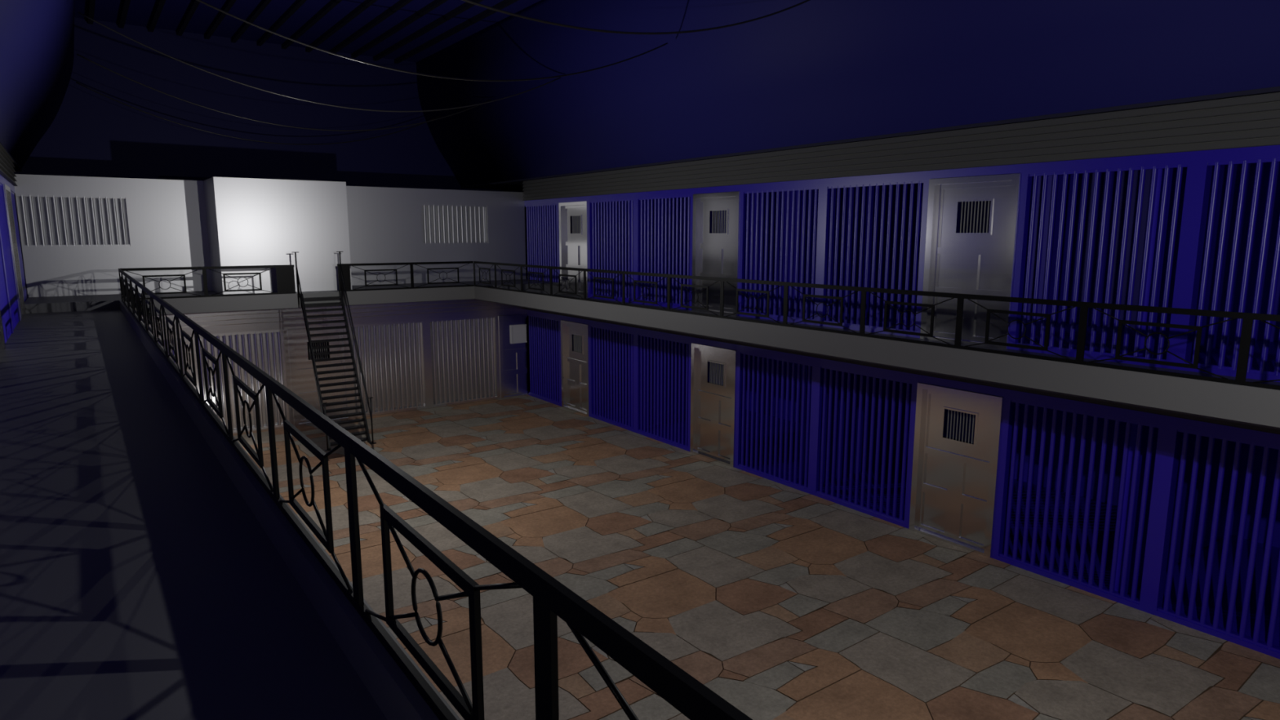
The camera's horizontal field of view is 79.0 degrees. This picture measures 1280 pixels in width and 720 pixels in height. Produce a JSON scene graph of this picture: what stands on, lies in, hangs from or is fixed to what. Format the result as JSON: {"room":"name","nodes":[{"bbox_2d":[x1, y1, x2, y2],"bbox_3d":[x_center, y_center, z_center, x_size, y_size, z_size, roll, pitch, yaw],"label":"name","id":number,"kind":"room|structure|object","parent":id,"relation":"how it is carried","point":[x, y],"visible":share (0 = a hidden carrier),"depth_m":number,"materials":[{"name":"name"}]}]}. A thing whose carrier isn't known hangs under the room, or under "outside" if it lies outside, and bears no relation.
{"room":"prison interior","nodes":[
{"label":"prison interior","id":0,"kind":"room"},
{"bbox_2d":[0,174,20,333],"bbox_3d":[-4.458,-0.507,4.776,0.156,2.220,21.996,-7,11,-35],"label":"wall","id":1,"kind":"structure","parent":0,"point":[2,180],"depth_m":11.09,"materials":[{"name":"blue paint"}]},
{"bbox_2d":[0,310,5,350],"bbox_3d":[-6.720,-0.946,7.901,0.162,2.088,1.200,-7,11,-35],"label":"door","id":2,"kind":"structure","parent":1,"relation":"in","point":[2,336],"depth_m":8.48,"materials":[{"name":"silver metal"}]},
{"bbox_2d":[0,249,11,342],"bbox_3d":[-7.580,-1.167,9.118,0.049,2.016,1.619,-7,11,-35],"label":"panel","id":3,"kind":"object","parent":1,"relation":"attached to","point":[3,302],"visible":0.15,"depth_m":9.44,"materials":[{"name":"blue paint"}]},
{"bbox_2d":[0,143,17,186],"bbox_3d":[-4.434,-1.816,4.582,0.201,0.474,21.996,-7,11,-35],"label":"crown molding","id":4,"kind":"structure","parent":1,"relation":"attached to","point":[6,170],"depth_m":11.76,"materials":[{"name":"grey"}]},
{"bbox_2d":[0,182,18,329],"bbox_3d":[-8.627,-1.399,10.548,0.049,2.016,1.619,-7,11,-35],"label":"panel","id":5,"kind":"object","parent":1,"relation":"attached to","point":[3,228],"visible":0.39,"depth_m":10.67,"materials":[{"name":"blue paint"}]},
{"bbox_2d":[3,183,26,319],"bbox_3d":[-9.531,-1.568,11.742,0.162,2.088,1.200,-7,11,-35],"label":"door","id":6,"kind":"structure","parent":1,"relation":"in","point":[6,189],"depth_m":12.10,"materials":[{"name":"silver metal"}]},
{"bbox_2d":[10,191,26,302],"bbox_3d":[-10.391,-1.790,12.958,0.049,2.016,1.619,-7,11,-35],"label":"panel","id":7,"kind":"object","parent":1,"relation":"attached to","point":[12,193],"visible":0.23,"depth_m":13.17,"materials":[{"name":"blue paint"}]},
{"bbox_2d":[0,142,22,171],"bbox_3d":[-6.897,-2.180,5.134,3.384,0.042,25.860,-7,11,-35],"label":"ceiling","id":8,"kind":"structure","parent":0,"point":[17,168],"depth_m":14.94,"materials":[{"name":"grey paint"}]},
{"bbox_2d":[0,0,74,168],"bbox_3d":[-5.157,-3.978,6.117,1.386,3.270,25.860,-7,11,-35],"label":"vault","id":9,"kind":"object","parent":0,"point":[37,37],"visible":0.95,"depth_m":10.88,"materials":[{"name":"blue paint"}]},
{"bbox_2d":[75,81,440,145],"bbox_3d":[-8.272,-5.487,17.953,7.665,0.968,0.021,-7,11,-35],"label":"cable","id":10,"kind":"object","parent":9,"relation":"hanging from","point":[76,82],"visible":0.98,"depth_m":17.52,"materials":[{"name":"grey metal"}]},
{"bbox_2d":[76,53,491,131],"bbox_3d":[-6.479,-5.090,15.505,7.665,0.968,0.021,-7,11,-35],"label":"cable","id":11,"kind":"object","parent":9,"relation":"hanging from","point":[77,54],"visible":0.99,"depth_m":15.06,"materials":[{"name":"grey metal"}]},
{"bbox_2d":[78,11,560,111],"bbox_3d":[-4.652,-4.686,13.009,7.665,0.968,0.021,-7,11,-35],"label":"cable","id":12,"kind":"object","parent":9,"relation":"hanging from","point":[80,13],"visible":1,"depth_m":12.39,"materials":[{"name":"grey metal"}]},
{"bbox_2d":[196,0,667,81],"bbox_3d":[-2.666,-4.247,10.296,7.665,0.968,0.021,-7,11,-35],"label":"cable","id":13,"kind":"object","parent":9,"relation":"hanging from","point":[200,1],"visible":1,"depth_m":10.10,"materials":[{"name":"grey metal"}]},
{"bbox_2d":[462,0,809,34],"bbox_3d":[-0.786,-3.831,7.728,7.665,0.968,0.021,-7,11,-35],"label":"cable","id":14,"kind":"object","parent":9,"relation":"hanging from","point":[467,1],"visible":1,"depth_m":8.19,"materials":[{"name":"grey metal"}]},
{"bbox_2d":[0,309,386,719],"bbox_3d":[-5.249,0.635,4.382,4.662,0.150,21.996,-7,11,-35],"label":"floor","id":15,"kind":"structure","parent":0,"point":[138,581],"depth_m":2.97,"materials":[{"name":"grey concrete"}]},
{"bbox_2d":[119,300,461,719],"bbox_3d":[-2.831,0.437,5.055,0.072,0.270,20.292,-7,11,-35],"label":"walkway edge","id":16,"kind":"object","parent":15,"relation":"attached to","point":[397,699],"visible":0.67,"depth_m":2.60,"materials":[{"name":"grey concrete"}]},
{"bbox_2d":[118,268,752,719],"bbox_3d":[-3.100,-0.022,5.362,0.017,0.538,19.319,-7,11,-35],"label":"balcony railing","id":17,"kind":"object","parent":16,"relation":"on","point":[552,599],"visible":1,"depth_m":1.86,"materials":[{"name":"black metal"}]},
{"bbox_2d":[13,173,526,434],"bbox_3d":[-6.905,-1.169,16.751,9.852,5.094,0.204,-7,11,-35],"label":"wall","id":18,"kind":"structure","parent":0,"point":[166,225],"depth_m":16.77,"materials":[{"name":"grey paint"}]},
{"bbox_2d":[16,194,129,246],"bbox_3d":[-10.206,-2.507,14.035,1.589,0.894,0.049,-7,11,-35],"label":"panel","id":19,"kind":"object","parent":18,"relation":"attached to","point":[29,197],"visible":1,"depth_m":13.99,"materials":[{"name":"white matte paint"}]},
{"bbox_2d":[158,337,184,373],"bbox_3d":[-9.622,0.621,14.969,1.598,2.028,0.049,-7,11,-35],"label":"panel","id":20,"kind":"object","parent":18,"relation":"attached to","point":[180,337],"visible":0.02,"depth_m":15.22,"materials":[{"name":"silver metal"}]},
{"bbox_2d":[198,330,286,431],"bbox_3d":[-8.168,0.455,16.007,1.622,2.028,0.049,-7,11,-35],"label":"panel","id":21,"kind":"object","parent":18,"relation":"attached to","point":[277,331],"visible":0.57,"depth_m":16.02,"materials":[{"name":"silver metal"}]},
{"bbox_2d":[287,325,351,426],"bbox_3d":[-6.965,0.330,16.901,1.200,2.088,0.162,-7,11,-35],"label":"door","id":22,"kind":"structure","parent":18,"relation":"in","point":[302,374],"depth_m":16.82,"materials":[{"name":"silver metal"}]},
{"bbox_2d":[137,298,527,333],"bbox_3d":[-6.871,-1.046,16.724,9.852,0.468,0.150,-7,11,-35],"label":"walkway","id":23,"kind":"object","parent":18,"relation":"attached to","point":[248,318],"depth_m":16.86,"materials":[{"name":"grey concrete"}]},
{"bbox_2d":[350,321,425,414],"bbox_3d":[-5.736,0.176,17.742,1.622,2.028,0.049,-7,11,-35],"label":"panel","id":24,"kind":"object","parent":18,"relation":"attached to","point":[412,322],"visible":0.89,"depth_m":17.75,"materials":[{"name":"silver metal"}]},
{"bbox_2d":[421,204,488,244],"bbox_3d":[-4.336,-3.179,18.224,1.613,0.894,0.049,-7,11,-35],"label":"panel","id":25,"kind":"object","parent":18,"relation":"attached to","point":[423,205],"visible":1,"depth_m":18.19,"materials":[{"name":"silver metal"}]},
{"bbox_2d":[430,316,497,405],"bbox_3d":[-4.255,0.007,18.799,1.652,2.028,0.049,-7,11,-35],"label":"panel","id":26,"kind":"object","parent":18,"relation":"attached to","point":[486,317],"visible":1,"depth_m":18.77,"materials":[{"name":"silver metal"}]},
{"bbox_2d":[498,314,528,399],"bbox_3d":[-3.209,-0.101,19.581,0.786,2.088,0.162,-7,11,-35],"label":"door","id":27,"kind":"structure","parent":18,"relation":"in","point":[513,341],"depth_m":19.58,"materials":[{"name":"silver metal"}]},
{"bbox_2d":[203,177,351,294],"bbox_3d":[-7.156,-2.453,15.403,2.328,2.130,1.326,-7,11,-35],"label":"wall","id":28,"kind":"structure","parent":0,"point":[251,221],"depth_m":14.79,"materials":[{"name":"white matte paint"}]},
{"bbox_2d":[13,17,558,367],"bbox_3d":[-9.142,-3.420,19.526,16.620,8.652,0.120,-7,11,-35],"label":"wall","id":29,"kind":"structure","parent":0,"point":[91,134],"depth_m":18.58,"materials":[{"name":"blue paint"}]},
{"bbox_2d":[24,279,559,315],"bbox_3d":[-6.346,-1.318,15.944,9.852,0.282,1.704,-7,11,-35],"label":"floor","id":30,"kind":"structure","parent":0,"point":[91,302],"depth_m":13.72,"materials":[{"name":"grey concrete"}]},
{"bbox_2d":[126,286,475,315],"bbox_3d":[-6.161,-1.170,14.993,6.324,0.270,0.072,-7,11,-35],"label":"walkway edge","id":31,"kind":"object","parent":30,"relation":"attached to","point":[235,303],"visible":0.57,"depth_m":14.81,"materials":[{"name":"grey concrete"}]},
{"bbox_2d":[120,264,296,299],"bbox_3d":[-7.626,-1.400,13.876,2.737,0.538,0.017,-7,11,-35],"label":"balcony railing","id":32,"kind":"object","parent":31,"relation":"on","point":[285,274],"visible":0.98,"depth_m":14.05,"materials":[{"name":"black metal"}]},
{"bbox_2d":[294,251,376,451],"bbox_3d":[-5.706,-0.237,14.484,0.924,3.510,1.518,-7,11,-35],"label":"staircase","id":33,"kind":"structure","parent":31,"relation":"attached to","point":[301,298],"depth_m":14.54,"materials":[{"name":"black metal"}]},
{"bbox_2d":[337,261,474,291],"bbox_3d":[-4.737,-1.731,15.937,2.821,0.538,0.017,-7,11,-35],"label":"balcony railing","id":34,"kind":"object","parent":31,"relation":"on","point":[345,267],"visible":1,"depth_m":15.76,"materials":[{"name":"black metal"}]},
{"bbox_2d":[74,0,540,62],"bbox_3d":[-1.565,-6.063,8.483,9.852,0.096,25.980,-7,11,-35],"label":"ceiling","id":35,"kind":"structure","parent":0,"point":[140,13],"depth_m":16.64,"materials":[{"name":"blue paint"}]},
{"bbox_2d":[87,0,95,24],"bbox_3d":[-4.320,-5.640,6.456,0.090,0.096,25.854,-7,11,-35],"label":"ceiling beam","id":36,"kind":"structure","parent":35,"relation":"attached to","point":[91,2],"depth_m":15.82,"materials":[{"name":"black"}]},
{"bbox_2d":[118,0,130,28],"bbox_3d":[-3.870,-5.692,6.777,0.090,0.096,25.854,-7,11,-35],"label":"ceiling beam","id":37,"kind":"structure","parent":35,"relation":"attached to","point":[126,3],"depth_m":16.05,"materials":[{"name":"black"}]},
{"bbox_2d":[147,0,165,31],"bbox_3d":[-3.420,-5.743,7.098,0.090,0.096,25.854,-7,11,-35],"label":"ceiling beam","id":38,"kind":"structure","parent":35,"relation":"attached to","point":[159,6],"depth_m":16.17,"materials":[{"name":"black"}]},
{"bbox_2d":[176,0,199,35],"bbox_3d":[-2.971,-5.795,7.419,0.090,0.096,25.854,-7,11,-35],"label":"ceiling beam","id":39,"kind":"structure","parent":35,"relation":"attached to","point":[194,4],"depth_m":16.29,"materials":[{"name":"black"}]},
{"bbox_2d":[204,0,236,39],"bbox_3d":[-2.521,-5.846,7.740,0.090,0.096,25.854,-7,11,-35],"label":"ceiling beam","id":40,"kind":"structure","parent":35,"relation":"attached to","point":[228,4],"depth_m":16.47,"materials":[{"name":"black"}]},
{"bbox_2d":[231,0,271,42],"bbox_3d":[-2.071,-5.898,8.061,0.090,0.096,25.854,-7,11,-35],"label":"ceiling beam","id":41,"kind":"structure","parent":35,"relation":"attached to","point":[263,4],"depth_m":16.47,"materials":[{"name":"black"}]},
{"bbox_2d":[256,0,306,45],"bbox_3d":[-1.621,-5.949,8.382,0.090,0.096,25.854,-7,11,-35],"label":"ceiling beam","id":42,"kind":"structure","parent":35,"relation":"attached to","point":[297,4],"depth_m":16.60,"materials":[{"name":"black"}]},
{"bbox_2d":[281,0,342,48],"bbox_3d":[-1.171,-6.001,8.703,0.090,0.096,25.854,-7,11,-35],"label":"ceiling beam","id":43,"kind":"structure","parent":35,"relation":"attached to","point":[331,4],"depth_m":16.72,"materials":[{"name":"black"}]},
{"bbox_2d":[305,0,377,52],"bbox_3d":[-0.721,-6.052,9.024,0.090,0.096,25.854,-7,11,-35],"label":"ceiling beam","id":44,"kind":"structure","parent":35,"relation":"attached to","point":[366,4],"depth_m":16.81,"materials":[{"name":"black"}]},
{"bbox_2d":[328,0,413,55],"bbox_3d":[-0.272,-6.104,9.345,0.090,0.096,25.854,-7,11,-35],"label":"ceiling beam","id":45,"kind":"structure","parent":35,"relation":"attached to","point":[400,4],"depth_m":16.94,"materials":[{"name":"black"}]},
{"bbox_2d":[351,0,448,57],"bbox_3d":[0.178,-6.155,9.666,0.090,0.096,25.854,-7,11,-35],"label":"ceiling beam","id":46,"kind":"structure","parent":35,"relation":"attached to","point":[430,6],"depth_m":17.08,"materials":[{"name":"black"}]},
{"bbox_2d":[373,0,483,61],"bbox_3d":[0.628,-6.207,9.987,0.090,0.096,25.854,-7,11,-35],"label":"ceiling beam","id":47,"kind":"structure","parent":35,"relation":"attached to","point":[465,6],"depth_m":17.25,"materials":[{"name":"black"}]},
{"bbox_2d":[394,0,518,63],"bbox_3d":[1.078,-6.258,10.308,0.090,0.096,25.854,-7,11,-35],"label":"ceiling beam","id":48,"kind":"structure","parent":35,"relation":"attached to","point":[504,3],"depth_m":17.35,"materials":[{"name":"black"}]},
{"bbox_2d":[630,197,725,426],"bbox_3d":[1.123,-1.354,17.049,3.228,5.364,0.120,-7,11,-35],"label":"wall","id":49,"kind":"structure","parent":0,"point":[675,197],"depth_m":16.62,"materials":[{"name":"blue paint"}]},
{"bbox_2d":[232,364,1279,719],"bbox_3d":[-0.165,2.378,10.801,13.236,0.011,25.860,-7,11,-35],"label":"floor","id":50,"kind":"structure","parent":0,"point":[785,602],"depth_m":8.97,"materials":[{"name":"brown tile"}]},
{"bbox_2d":[416,0,1279,186],"bbox_3d":[2.067,-4.806,11.271,1.332,3.270,25.860,-7,11,-35],"label":"vault","id":51,"kind":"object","parent":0,"point":[812,71],"visible":0.98,"depth_m":11.06,"materials":[{"name":"blue paint"}]},
{"bbox_2d":[797,182,923,485],"bbox_3d":[3.935,-0.732,13.209,3.228,5.364,0.120,-7,11,-35],"label":"wall","id":52,"kind":"structure","parent":0,"point":[908,184],"depth_m":13.06,"materials":[{"name":"blue paint"}]},
{"bbox_2d":[460,86,1279,190],"bbox_3d":[3.831,-3.409,12.789,3.384,0.042,25.860,-7,11,-35],"label":"ledge","id":53,"kind":"structure","parent":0,"point":[516,184],"depth_m":9.96,"materials":[{"name":"grey paint"}]},
{"bbox_2d":[472,284,1279,429],"bbox_3d":[4.108,-0.380,11.067,5.490,0.036,21.996,-7,11,-35],"label":"walkway","id":54,"kind":"structure","parent":0,"point":[1258,344],"depth_m":9.78,"materials":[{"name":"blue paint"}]},
{"bbox_2d":[474,286,1279,427],"bbox_3d":[2.353,-0.157,8.754,0.072,0.270,20.292,-7,11,-35],"label":"walkway edge","id":55,"kind":"object","parent":54,"relation":"on","point":[1249,404],"visible":1,"depth_m":7.52,"materials":[{"name":"grey concrete"}]},
{"bbox_2d":[473,261,1279,390],"bbox_3d":[2.144,-0.597,8.944,0.017,0.538,19.581,-7,11,-35],"label":"balcony railing","id":56,"kind":"object","parent":55,"relation":"on","point":[1247,318],"visible":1,"depth_m":7.57,"materials":[{"name":"black metal"}]},
{"bbox_2d":[524,145,1279,658],"bbox_3d":[3.653,-0.106,10.779,0.156,4.914,21.996,-7,11,-35],"label":"wall","id":57,"kind":"structure","parent":0,"point":[1169,440],"depth_m":9.47,"materials":[{"name":"blue paint"}]},
{"bbox_2d":[524,204,558,282],"bbox_3d":[-2.348,-2.711,18.698,0.049,2.016,1.619,-7,11,-35],"label":"panel","id":58,"kind":"object","parent":57,"relation":"attached to","point":[550,246],"visible":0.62,"depth_m":18.65,"materials":[{"name":"blue paint"}]},
{"bbox_2d":[527,314,560,403],"bbox_3d":[-2.350,-0.051,19.127,0.049,2.016,1.619,-7,11,-35],"label":"panel","id":59,"kind":"object","parent":57,"relation":"attached to","point":[553,344],"visible":1,"depth_m":19.10,"materials":[{"name":"blue paint"}]},
{"bbox_2d":[558,200,588,297],"bbox_3d":[-1.444,-2.494,17.512,0.162,2.088,1.200,-7,11,-35],"label":"door","id":60,"kind":"structure","parent":57,"relation":"in","point":[573,247],"depth_m":17.56,"materials":[{"name":"silver metal"}]},
{"bbox_2d":[560,320,589,416],"bbox_3d":[-1.446,0.165,17.942,0.162,2.088,1.200,-7,11,-35],"label":"door","id":61,"kind":"structure","parent":57,"relation":"in","point":[575,364],"depth_m":18.00,"materials":[{"name":"silver metal"}]},
{"bbox_2d":[590,199,633,300],"bbox_3d":[-0.584,-2.320,16.288,0.049,2.016,1.619,-7,11,-35],"label":"panel","id":62,"kind":"object","parent":57,"relation":"attached to","point":[599,202],"visible":0.84,"depth_m":16.25,"materials":[{"name":"blue paint"}]},
{"bbox_2d":[591,325,633,428],"bbox_3d":[-0.586,0.339,16.717,0.049,2.016,1.619,-7,11,-35],"label":"panel","id":63,"kind":"object","parent":57,"relation":"attached to","point":[601,415],"visible":1,"depth_m":16.68,"materials":[{"name":"blue paint"}]},
{"bbox_2d":[638,333,688,447],"bbox_3d":[0.462,0.571,15.287,0.049,2.016,1.619,-7,11,-35],"label":"panel","id":64,"kind":"object","parent":57,"relation":"attached to","point":[647,432],"visible":1,"depth_m":15.20,"materials":[{"name":"blue paint"}]},
{"bbox_2d":[638,195,690,306],"bbox_3d":[0.464,-2.089,14.857,0.049,2.016,1.619,-7,11,-35],"label":"panel","id":65,"kind":"object","parent":57,"relation":"attached to","point":[676,303],"visible":0.88,"depth_m":14.76,"materials":[{"name":"blue paint"}]},
{"bbox_2d":[689,342,736,467],"bbox_3d":[1.366,0.787,14.101,0.162,2.088,1.200,-7,11,-35],"label":"door","id":66,"kind":"structure","parent":57,"relation":"in","point":[713,405],"depth_m":14.14,"materials":[{"name":"silver metal"}]},
{"bbox_2d":[691,191,739,315],"bbox_3d":[1.368,-1.872,13.672,0.162,2.088,1.200,-7,11,-35],"label":"door","id":67,"kind":"structure","parent":57,"relation":"in","point":[715,255],"depth_m":13.68,"materials":[{"name":"silver metal"}]},
{"bbox_2d":[738,352,812,488],"bbox_3d":[2.226,0.961,12.877,0.049,2.016,1.619,-7,11,-35],"label":"panel","id":68,"kind":"object","parent":57,"relation":"attached to","point":[809,383],"visible":1,"depth_m":12.82,"materials":[{"name":"blue paint"}]},
{"bbox_2d":[742,186,818,320],"bbox_3d":[2.228,-1.698,12.447,0.049,2.016,1.619,-7,11,-35],"label":"panel","id":69,"kind":"object","parent":57,"relation":"attached to","point":[793,197],"visible":0.82,"depth_m":12.37,"materials":[{"name":"blue paint"}]},
{"bbox_2d":[816,366,911,522],"bbox_3d":[3.273,1.193,11.446,0.049,2.016,1.619,-7,11,-35],"label":"panel","id":70,"kind":"object","parent":57,"relation":"attached to","point":[873,509],"visible":1,"depth_m":11.39,"materials":[{"name":"blue paint"}]},
{"bbox_2d":[822,180,923,332],"bbox_3d":[3.275,-1.467,11.017,0.049,2.016,1.619,-7,11,-35],"label":"panel","id":71,"kind":"object","parent":57,"relation":"attached to","point":[913,183],"visible":0.85,"depth_m":10.95,"materials":[{"name":"blue paint"}]},
{"bbox_2d":[522,92,1279,200],"bbox_3d":[3.631,-2.739,10.337,0.201,0.474,21.996,-7,11,-35],"label":"crown molding","id":72,"kind":"structure","parent":57,"relation":"attached to","point":[1251,121],"depth_m":9.46,"materials":[{"name":"grey"}]},
{"bbox_2d":[526,307,1279,434],"bbox_3d":[3.647,-0.079,10.742,0.201,0.456,21.936,-7,11,-35],"label":"crown molding","id":73,"kind":"structure","parent":57,"relation":"attached to","point":[991,384],"depth_m":9.72,"materials":[{"name":"grey"}]},
{"bbox_2d":[908,382,1003,557],"bbox_3d":[4.177,1.409,10.261,0.162,2.088,1.200,-7,11,-35],"label":"door","id":74,"kind":"structure","parent":57,"relation":"in","point":[954,481],"depth_m":10.26,"materials":[{"name":"silver metal"}]},
{"bbox_2d":[920,173,1020,349],"bbox_3d":[4.179,-1.250,9.831,0.162,2.088,1.200,-7,11,-35],"label":"door","id":75,"kind":"structure","parent":57,"relation":"in","point":[973,263],"depth_m":9.82,"materials":[{"name":"silver metal"}]},
{"bbox_2d":[999,400,1159,604],"bbox_3d":[5.037,1.583,9.036,0.049,2.016,1.619,-7,11,-35],"label":"cell bars","id":76,"kind":"object","parent":57,"relation":"attached to","point":[1128,426],"visible":1,"depth_m":8.97,"materials":[{"name":"blue paint"}]},
{"bbox_2d":[1015,164,1187,361],"bbox_3d":[5.039,-1.076,8.607,0.049,2.016,1.619,-7,11,-35],"label":"cell bars","id":77,"kind":"object","parent":57,"relation":"attached to","point":[1180,167],"visible":0.8,"depth_m":8.52,"materials":[{"name":"blue paint"}]},
{"bbox_2d":[1156,429,1279,653],"bbox_3d":[6.085,1.815,7.606,0.049,2.016,1.619,-7,11,-35],"label":"cell bars","id":78,"kind":"object","parent":57,"relation":"attached to","point":[1269,645],"visible":1,"depth_m":7.82,"materials":[{"name":"blue paint"}]},
{"bbox_2d":[1185,158,1279,375],"bbox_3d":[6.087,-0.845,7.176,0.049,2.016,1.619,-7,11,-35],"label":"panel","id":79,"kind":"object","parent":57,"relation":"attached to","point":[1274,162],"visible":0.93,"depth_m":7.51,"materials":[{"name":"blue paint"}]},
{"bbox_2d":[573,161,1279,547],"bbox_3d":[5.249,-0.932,14.229,0.120,5.448,25.860,-7,11,-35],"label":"wall","id":80,"kind":"structure","parent":0,"point":[1276,203],"depth_m":12.01,"materials":[{"name":"blue paint"}]},
{"bbox_2d":[1114,162,1271,594],"bbox_3d":[6.746,-0.110,9.368,3.228,5.364,0.120,-7,11,-35],"label":"wall","id":81,"kind":"structure","parent":0,"point":[1266,166],"depth_m":9.22,"materials":[{"name":"blue paint"}]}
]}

